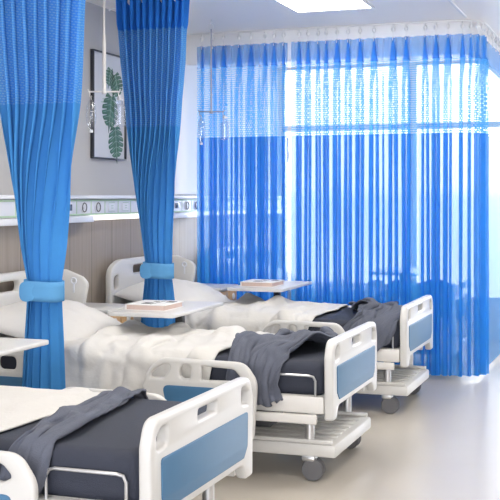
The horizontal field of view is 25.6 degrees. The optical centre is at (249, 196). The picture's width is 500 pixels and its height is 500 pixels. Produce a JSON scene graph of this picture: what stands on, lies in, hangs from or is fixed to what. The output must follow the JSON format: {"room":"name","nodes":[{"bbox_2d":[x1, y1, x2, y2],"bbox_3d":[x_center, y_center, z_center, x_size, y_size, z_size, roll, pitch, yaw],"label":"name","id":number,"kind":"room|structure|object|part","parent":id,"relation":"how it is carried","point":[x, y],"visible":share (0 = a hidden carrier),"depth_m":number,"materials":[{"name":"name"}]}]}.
{"room":"hospital room","nodes":[
{"label":"hospital room","id":0,"kind":"room"},
{"bbox_2d":[0,1,196,215],"bbox_3d":[-1.869,0.025,5.807,0.200,2.750,12.700,0,0,20],"label":"wall","id":1,"kind":"structure","parent":0,"point":[89,176],"depth_m":7.65,"materials":[{"name":"grey paint"}]},
{"bbox_2d":[0,217,196,302],"bbox_3d":[-1.798,0.730,5.676,0.020,1.140,12.500,0,0,20],"label":"wall paneling","id":2,"kind":"structure","parent":1,"relation":"attached to","point":[92,247],"depth_m":7.72,"materials":[{"name":"beige wood"}]},
{"bbox_2d":[0,195,196,225],"bbox_3d":[-1.720,0.079,5.754,0.115,0.182,12.100,0,0,20],"label":"rail","id":3,"kind":"object","parent":1,"relation":"attached to","point":[97,207],"visible":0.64,"depth_m":7.61,"materials":[{"name":"white plastic"}]},
{"bbox_2d":[81,202,86,212],"bbox_3d":[-1.111,0.070,7.374,0.013,0.080,0.080,0,0,19],"label":"outlet","id":4,"kind":"object","parent":3,"relation":"attached to","point":[83,204],"depth_m":7.37,"materials":[{"name":"white plastic"}]},
{"bbox_2d":[95,202,100,212],"bbox_3d":[-1.044,0.070,7.562,0.013,0.080,0.080,0,0,19],"label":"outlet","id":5,"kind":"object","parent":3,"relation":"attached to","point":[97,204],"depth_m":7.55,"materials":[{"name":"white plastic"}]},
{"bbox_2d":[108,202,114,211],"bbox_3d":[-0.977,0.070,7.761,0.007,0.068,0.100,0,0,20],"label":"power socket","id":6,"kind":"object","parent":3,"relation":"attached to","point":[111,205],"depth_m":7.75,"materials":[{"name":"grey plastic"}]},
{"bbox_2d":[88,214,138,219],"bbox_3d":[-0.895,0.143,8.114,0.095,0.030,1.292,0,0,19],"label":"reading lamp","id":7,"kind":"object","parent":3,"relation":"attached to","point":[95,216],"depth_m":7.78,"materials":[{"name":"white plastic"}]},
{"bbox_2d":[122,202,128,210],"bbox_3d":[-0.903,0.070,7.969,0.007,0.068,0.100,0,0,20],"label":"power socket","id":8,"kind":"object","parent":3,"relation":"attached to","point":[125,205],"depth_m":7.96,"materials":[{"name":"grey plastic"}]},
{"bbox_2d":[185,201,188,209],"bbox_3d":[-0.517,0.070,9.052,0.013,0.080,0.080,0,0,19],"label":"outlet","id":9,"kind":"object","parent":3,"relation":"attached to","point":[186,202],"depth_m":9.04,"materials":[{"name":"white plastic"}]},
{"bbox_2d":[90,49,126,160],"bbox_3d":[-1.010,-0.636,7.890,0.028,0.788,0.520,0,0,20],"label":"framed picture","id":10,"kind":"object","parent":1,"relation":"attached to","point":[108,139],"visible":0.89,"depth_m":7.87,"materials":[{"name":"paper"}]},
{"bbox_3d":[-0.982,-0.718,7.970,0.006,0.415,0.075,0,0,19],"label":"stem","id":11,"kind":"part","parent":10,"relation":"part of","materials":[{"name":"green paper"}]},
{"bbox_2d":[174,63,278,194],"bbox_3d":[-0.188,-0.685,10.208,0.030,1.330,2.880,0,0,20],"label":"wall","id":12,"kind":"structure","parent":1,"relation":"attached to","point":[186,164],"depth_m":9.40,"materials":[{"name":"paint"}]},
{"bbox_2d":[186,21,499,78],"bbox_3d":[1.014,-1.226,9.976,2.389,0.248,2.515,0,0,20],"label":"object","id":13,"kind":"structure","parent":1,"relation":"attached to","point":[418,41],"depth_m":8.77,"materials":[{"name":"white paint"}]},
{"bbox_2d":[85,0,499,68],"bbox_3d":[1.148,-1.400,4.739,6.600,0.100,12.700,0,0,20],"label":"ceiling","id":14,"kind":"structure","parent":0,"point":[226,15],"depth_m":8.23,"materials":[{"name":"white paint"}]},
{"bbox_2d":[87,0,120,96],"bbox_3d":[-0.899,-0.981,6.790,0.210,0.738,0.027,0,0,4],"label":"hanger","id":15,"kind":"object","parent":14,"relation":"hanging from","point":[103,91],"visible":1,"depth_m":6.78,"materials":[{"name":"white metal"}]},
{"bbox_3d":[-0.900,-0.965,6.790,0.013,0.630,0.013,0,0,-3],"label":"rod","id":16,"kind":"part","parent":15,"relation":"part of","materials":[{"name":"white metal"}]},
{"bbox_2d":[198,20,224,116],"bbox_3d":[-0.294,-0.981,8.379,0.210,0.738,0.027,0,0,4],"label":"hanger","id":17,"kind":"object","parent":14,"relation":"hanging from","point":[210,111],"visible":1,"depth_m":8.38,"materials":[{"name":"silver metal"}]},
{"bbox_3d":[-0.295,-0.965,8.379,0.011,0.630,0.011,0,0,-3],"label":"rod","id":18,"kind":"part","parent":17,"relation":"part of","materials":[{"name":"metal"}]},
{"bbox_2d":[273,0,374,12],"bbox_3d":[0.515,-1.344,7.625,0.580,0.012,0.580,0,0,20],"label":"recessed light","id":19,"kind":"object","parent":14,"relation":"in","point":[298,6],"visible":1,"depth_m":7.70,"materials":[{"name":"white plastic"}]},
{"bbox_2d":[187,20,499,40],"bbox_3d":[0.946,-1.345,9.709,2.461,0.009,2.097,0,0,20],"label":"track","id":20,"kind":"object","parent":14,"relation":"attached to","point":[487,25],"visible":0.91,"depth_m":8.70,"materials":[{"name":"white metal"}]},
{"bbox_2d":[197,30,287,300],"bbox_3d":[-0.068,0.013,8.967,0.785,2.705,0.070,0,0,20],"label":"curtain","id":21,"kind":"object","parent":20,"relation":"hanging from","point":[242,182],"visible":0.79,"depth_m":8.96,"materials":[{"name":"fabric"}]},
{"bbox_3d":[-0.069,-0.775,8.966,0.785,0.574,0.065,0,0,19],"label":"net panel","id":22,"kind":"part","parent":21,"relation":"part of","materials":[{"name":"blue fabric"}]},
{"bbox_3d":[-0.068,0.439,8.966,0.785,1.853,0.065,0,0,19],"label":"cloth panel","id":23,"kind":"part","parent":21,"relation":"part of","materials":[{"name":"blue fabric"}]},
{"bbox_2d":[291,21,499,376],"bbox_3d":[1.694,0.013,9.037,2.510,2.705,1.160,0,0,-34],"label":"curtain","id":24,"kind":"object","parent":20,"relation":"hanging from","point":[404,218],"visible":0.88,"depth_m":8.54,"materials":[{"name":"fabric"}]},
{"bbox_3d":[1.384,-0.775,9.497,1.538,0.574,2.043,0,0,19],"label":"net panel","id":25,"kind":"part","parent":24,"relation":"part of","materials":[{"name":"blue fabric"}]},
{"bbox_3d":[1.385,0.439,9.497,1.541,1.853,2.043,0,0,19],"label":"cloth panel","id":26,"kind":"part","parent":24,"relation":"part of","materials":[{"name":"blue fabric"}]},
{"bbox_2d":[448,0,466,17],"bbox_3d":[0.398,-1.345,4.792,0.020,0.010,7.300,0,0,20],"label":"track","id":27,"kind":"object","parent":14,"relation":"attached to","point":[453,4],"visible":1,"depth_m":7.82,"materials":[{"name":"white metal"}]},
{"bbox_3d":[-0.626,-1.345,5.452,2.340,0.010,0.022,0,0,20],"label":"track","id":28,"kind":"object","parent":14,"relation":"attached to","visible":0},
{"bbox_2d":[0,0,84,389],"bbox_3d":[-1.077,0.010,5.604,0.612,2.700,0.202,0,0,21],"label":"curtain","id":29,"kind":"object","parent":28,"relation":"hanging from","point":[42,41],"visible":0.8,"depth_m":5.59,"materials":[{"name":"blue fabric"}]},
{"bbox_3d":[-1.072,-0.787,5.625,0.560,0.626,0.145,0,0,19],"label":"net panel","id":30,"kind":"part","parent":29,"relation":"part of","materials":[{"name":"blue fabric"}]},
{"bbox_3d":[-0.052,-1.345,7.073,2.340,0.010,0.022,0,0,20],"label":"track","id":31,"kind":"object","parent":14,"relation":"attached to","visible":0},
{"bbox_2d":[109,0,189,327],"bbox_3d":[-0.681,0.010,7.286,0.583,2.700,0.209,0,0,20],"label":"curtain","id":32,"kind":"object","parent":31,"relation":"hanging from","point":[152,34],"visible":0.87,"depth_m":7.26,"materials":[{"name":"blue fabric"}]},
{"bbox_3d":[-0.638,-0.789,7.296,0.470,0.646,0.142,0,0,19],"label":"net panel","id":33,"kind":"part","parent":32,"relation":"part of","materials":[{"name":"blue fabric"}]},
{"bbox_3d":[-0.632,0.447,7.294,0.360,1.826,0.136,0,0,19],"label":"cloth panel","id":34,"kind":"part","parent":32,"relation":"part of","materials":[{"name":"blue fabric"}]},
{"bbox_2d":[192,355,499,499],"bbox_3d":[1.148,1.450,4.739,6.600,0.100,12.700,0,0,20],"label":"floor","id":35,"kind":"structure","parent":0,"point":[442,441],"depth_m":5.91,"materials":[{"name":"grey plastic"}]},
{"bbox_2d":[0,337,48,355],"bbox_3d":[-1.232,1.024,4.701,0.410,0.752,0.780,0,0,20],"label":"table","id":36,"kind":"object","parent":35,"relation":"on","point":[7,345],"visible":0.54,"depth_m":4.87,"materials":[{"name":"white plastic"}]},
{"bbox_2d":[86,302,133,322],"bbox_3d":[-1.020,1.054,7.151,0.433,0.692,0.406,0,0,20],"label":"base cabinet","id":37,"kind":"object","parent":35,"relation":"on","point":[105,308],"visible":0.09,"depth_m":7.11,"materials":[{"name":"white plastic"}]},
{"bbox_3d":[-0.867,0.856,6.994,0.016,0.228,0.177,0,0,19],"label":"drawer","id":38,"kind":"part","parent":37,"relation":"part of","materials":[{"name":"beige wood"}]},
{"bbox_3d":[-0.803,0.856,7.176,0.016,0.228,0.177,0,0,19],"label":"drawer","id":39,"kind":"part","parent":37,"relation":"part of","materials":[{"name":"beige wood"}]},
{"bbox_2d":[0,377,252,499],"bbox_3d":[-1.148,0.922,4.204,2.134,0.955,1.144,0,0,20],"label":"hospital bed","id":40,"kind":"object","parent":35,"relation":"on","point":[155,447],"visible":0.72,"depth_m":3.62,"materials":[{"name":"white plastic"},{"name":"blue plastic"},{"name":"brushed steel"}]},
{"bbox_3d":[-0.944,1.044,3.529,0.410,0.212,0.006,0,0,19],"label":"blue panel","id":41,"kind":"part","parent":40,"relation":"part of","materials":[{"name":"blue plastic"}]},
{"bbox_3d":[-0.975,1.001,3.559,0.649,0.398,0.036,0,0,19],"label":"rail","id":42,"kind":"part","parent":40,"relation":"part of","materials":[{"name":"white plastic"}]},
{"bbox_2d":[0,385,100,431],"bbox_3d":[-1.249,0.990,4.236,1.172,0.434,1.042,0,0,20],"label":"quilt","id":43,"kind":"object","parent":40,"relation":"on","point":[19,406],"visible":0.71,"depth_m":4.21,"materials":[{"name":"white fabric"}]},
{"bbox_3d":[-1.147,1.012,4.204,2.030,0.085,0.940,0,0,19],"label":"bed frame","id":44,"kind":"part","parent":40,"relation":"part of","materials":[{"name":"beige plastic"}]},
{"bbox_2d":[0,386,147,495],"bbox_3d":[-0.585,0.866,4.004,0.193,0.274,1.045,0,0,16],"label":"blanket","id":45,"kind":"object","parent":40,"relation":"on","point":[36,445],"visible":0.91,"depth_m":3.66,"materials":[{"name":"fabric"}]},
{"bbox_3d":[-1.150,0.889,4.205,2.025,0.172,0.890,0,0,19],"label":"mattress","id":46,"kind":"part","parent":40,"relation":"part of","materials":[{"name":"grey fabric"}]},
{"bbox_3d":[-0.607,1.001,4.596,0.649,0.398,0.036,0,0,19],"label":"rail","id":47,"kind":"part","parent":40,"relation":"part of","materials":[{"name":"white plastic"}]},
{"bbox_3d":[-0.167,0.890,3.857,0.045,0.390,0.960,0,0,19],"label":"footboard","id":48,"kind":"part","parent":40,"relation":"part of","materials":[{"name":"white plastic"}]},
{"bbox_3d":[-0.145,0.910,3.849,0.008,0.170,0.809,0,0,19],"label":"blue panel","id":49,"kind":"part","parent":40,"relation":"part of","materials":[{"name":"blue plastic"}]},
{"bbox_2d":[108,300,222,322],"bbox_3d":[-0.485,1.024,6.494,0.410,0.752,0.780,0,0,20],"label":"table","id":50,"kind":"object","parent":35,"relation":"on","point":[190,307],"visible":0.23,"depth_m":6.26,"materials":[{"name":"white plastic"}]},
{"bbox_2d":[125,300,183,310],"bbox_3d":[-0.553,0.629,6.391,0.250,0.036,0.270,0,0,20],"label":"book","id":51,"kind":"object","parent":50,"relation":"on","point":[143,305],"visible":1,"depth_m":6.30,"materials":[{"name":"white paper"}]},
{"bbox_2d":[141,301,177,303],"bbox_3d":[-0.531,0.612,6.383,0.142,0.002,0.215,0,0,34],"label":"print","id":52,"kind":"object","parent":51,"relation":"on","point":[147,302],"depth_m":6.39},
{"bbox_2d":[0,269,376,480],"bbox_3d":[-0.443,0.922,6.103,2.134,0.955,1.144,0,0,20],"label":"hospital bed","id":53,"kind":"object","parent":35,"relation":"on","point":[315,378],"visible":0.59,"depth_m":5.48,"materials":[{"name":"white plastic"}]},
{"bbox_3d":[-1.300,1.048,5.803,0.488,0.205,0.006,0,0,19],"label":"blue panel","id":54,"kind":"part","parent":53,"relation":"part of","materials":[{"name":"blue plastic"}]},
{"bbox_3d":[-1.286,1.003,5.818,0.627,0.395,0.036,0,0,19],"label":"rail","id":55,"kind":"part","parent":53,"relation":"part of","materials":[{"name":"white plastic"}]},
{"bbox_3d":[-1.428,0.772,6.452,0.045,0.655,0.950,0,0,19],"label":"headboard","id":56,"kind":"part","parent":53,"relation":"part of","materials":[{"name":"white plastic"}]},
{"bbox_2d":[0,300,121,340],"bbox_3d":[-1.131,0.711,6.347,0.627,0.235,0.860,0,0,20],"label":"pillow","id":57,"kind":"object","parent":53,"relation":"on","point":[80,321],"visible":0.41,"depth_m":6.13,"materials":[{"name":"white fabric"}]},
{"bbox_3d":[-1.115,0.676,6.924,0.216,0.440,0.036,0,0,19],"label":"rail","id":58,"kind":"part","parent":53,"relation":"part of","materials":[{"name":"white plastic"}]},
{"bbox_2d":[64,320,269,390],"bbox_3d":[-0.543,0.939,6.137,1.161,0.443,1.058,0,0,20],"label":"quilt","id":59,"kind":"object","parent":53,"relation":"on","point":[115,356],"visible":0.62,"depth_m":5.73,"materials":[{"name":"white fabric"}]},
{"bbox_3d":[-0.446,0.889,6.104,2.025,0.172,0.890,0,0,19],"label":"mattress","id":60,"kind":"part","parent":53,"relation":"part of","materials":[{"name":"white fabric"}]},
{"bbox_3d":[-0.240,1.044,5.427,0.410,0.212,0.006,0,0,19],"label":"blue panel","id":61,"kind":"part","parent":53,"relation":"part of","materials":[{"name":"blue plastic"}]},
{"bbox_3d":[-0.270,1.001,5.458,0.649,0.398,0.036,0,0,19],"label":"rail","id":62,"kind":"part","parent":53,"relation":"part of","materials":[{"name":"white plastic"}]},
{"bbox_2d":[226,326,337,406],"bbox_3d":[0.238,0.869,5.862,0.468,0.368,1.050,0,0,20],"label":"blanket","id":63,"kind":"object","parent":53,"relation":"on","point":[265,355],"visible":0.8,"depth_m":5.48,"materials":[{"name":"fabric"}]},
{"bbox_3d":[-0.443,1.012,6.103,2.030,0.085,0.940,0,0,19],"label":"bed frame","id":64,"kind":"part","parent":53,"relation":"part of","materials":[{"name":"beige plastic"}]},
{"bbox_3d":[0.537,0.890,5.756,0.045,0.390,0.960,0,0,19],"label":"footboard","id":65,"kind":"part","parent":53,"relation":"part of","materials":[{"name":"white plastic"}]},
{"bbox_3d":[0.559,0.910,5.748,0.008,0.170,0.809,0,0,19],"label":"blue panel","id":66,"kind":"part","parent":53,"relation":"part of","materials":[{"name":"blue plastic"}]},
{"bbox_2d":[202,283,237,299],"bbox_3d":[-0.361,1.054,8.803,0.433,0.692,0.406,0,0,20],"label":"base cabinet","id":67,"kind":"object","parent":35,"relation":"on","point":[232,295],"visible":0.15,"depth_m":8.77,"materials":[{"name":"white plastic"}]},
{"bbox_3d":[-0.143,0.856,8.829,0.016,0.228,0.177,0,0,19],"label":"drawer","id":68,"kind":"part","parent":67,"relation":"part of","materials":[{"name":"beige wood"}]},
{"bbox_2d":[106,255,432,413],"bbox_3d":[0.151,0.922,7.781,2.134,0.955,1.144,0,0,20],"label":"hospital bed","id":69,"kind":"object","parent":35,"relation":"on","point":[414,329],"visible":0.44,"depth_m":7.33,"materials":[{"name":"white plastic"}]},
{"bbox_3d":[-0.834,0.772,8.130,0.045,0.655,0.950,0,0,19],"label":"headboard","id":70,"kind":"part","parent":69,"relation":"part of","materials":[{"name":"white plastic"}]},
{"bbox_2d":[114,279,229,301],"bbox_3d":[-0.537,0.716,8.025,0.627,0.229,0.860,0,0,20],"label":"pillow","id":71,"kind":"object","parent":69,"relation":"on","point":[184,290],"visible":0.34,"depth_m":7.82,"materials":[{"name":"white fabric"}]},
{"bbox_3d":[-0.521,0.676,8.602,0.216,0.440,0.036,0,0,19],"label":"rail","id":72,"kind":"part","parent":69,"relation":"part of","materials":[{"name":"white plastic"}]},
{"bbox_2d":[185,293,347,333],"bbox_3d":[0.042,0.943,7.808,1.193,0.477,1.089,0,0,20],"label":"quilt","id":73,"kind":"object","parent":69,"relation":"on","point":[250,312],"visible":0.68,"depth_m":7.44,"materials":[{"name":"white fabric"}]},
{"bbox_3d":[0.324,1.001,7.136,0.649,0.398,0.036,0,0,19],"label":"rail","id":74,"kind":"part","parent":69,"relation":"part of","materials":[{"name":"white plastic"}]},
{"bbox_3d":[0.149,0.889,7.782,2.025,0.172,0.890,0,0,19],"label":"mattress","id":75,"kind":"part","parent":69,"relation":"part of","materials":[{"name":"grey fabric"}]},
{"bbox_2d":[343,297,402,351],"bbox_3d":[0.863,0.837,7.533,0.451,0.336,1.058,0,0,11],"label":"blanket","id":76,"kind":"object","parent":69,"relation":"on","point":[386,316],"visible":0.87,"depth_m":7.10,"materials":[{"name":"fabric"}]},
{"bbox_3d":[0.151,1.012,7.781,2.030,0.085,0.940,0,0,19],"label":"bed frame","id":77,"kind":"part","parent":69,"relation":"part of","materials":[{"name":"beige plastic"}]},
{"bbox_3d":[1.131,0.890,7.434,0.045,0.390,0.960,0,0,19],"label":"footboard","id":78,"kind":"part","parent":69,"relation":"part of","materials":[{"name":"white plastic"}]},
{"bbox_3d":[1.153,0.910,7.426,0.008,0.170,0.809,0,0,19],"label":"blue panel","id":79,"kind":"part","parent":69,"relation":"part of","materials":[{"name":"blue plastic"}]},
{"bbox_2d":[227,281,311,296],"bbox_3d":[0.156,1.024,8.156,0.410,0.752,0.780,0,0,20],"label":"table","id":80,"kind":"object","parent":35,"relation":"on","point":[288,285],"visible":0.31,"depth_m":7.88,"materials":[{"name":"white plastic"}]},
{"bbox_2d":[240,279,283,286],"bbox_3d":[0.093,0.629,8.051,0.250,0.036,0.270,0,0,20],"label":"book","id":81,"kind":"object","parent":80,"relation":"on","point":[252,282],"visible":1,"depth_m":7.96,"materials":[{"name":"white paper"}]},
{"bbox_3d":[3.234,1.225,10.630,6.200,0.350,0.200,0,0,20],"label":"wall","id":82,"kind":"structure","parent":0,"visible":0},
{"bbox_2d":[279,61,499,161],"bbox_3d":[3.207,-0.150,10.555,6.210,2.400,0.160,0,0,20],"label":"window","id":83,"kind":"structure","parent":82,"relation":"in","point":[289,128],"depth_m":11.19,"materials":[{"name":"white metal"}]},
{"bbox_3d":[0.405,-0.490,11.494,0.030,0.260,0.060,0,0,19],"label":"handle","id":84,"kind":"part","parent":83,"relation":"part of","materials":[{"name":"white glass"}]}
]}

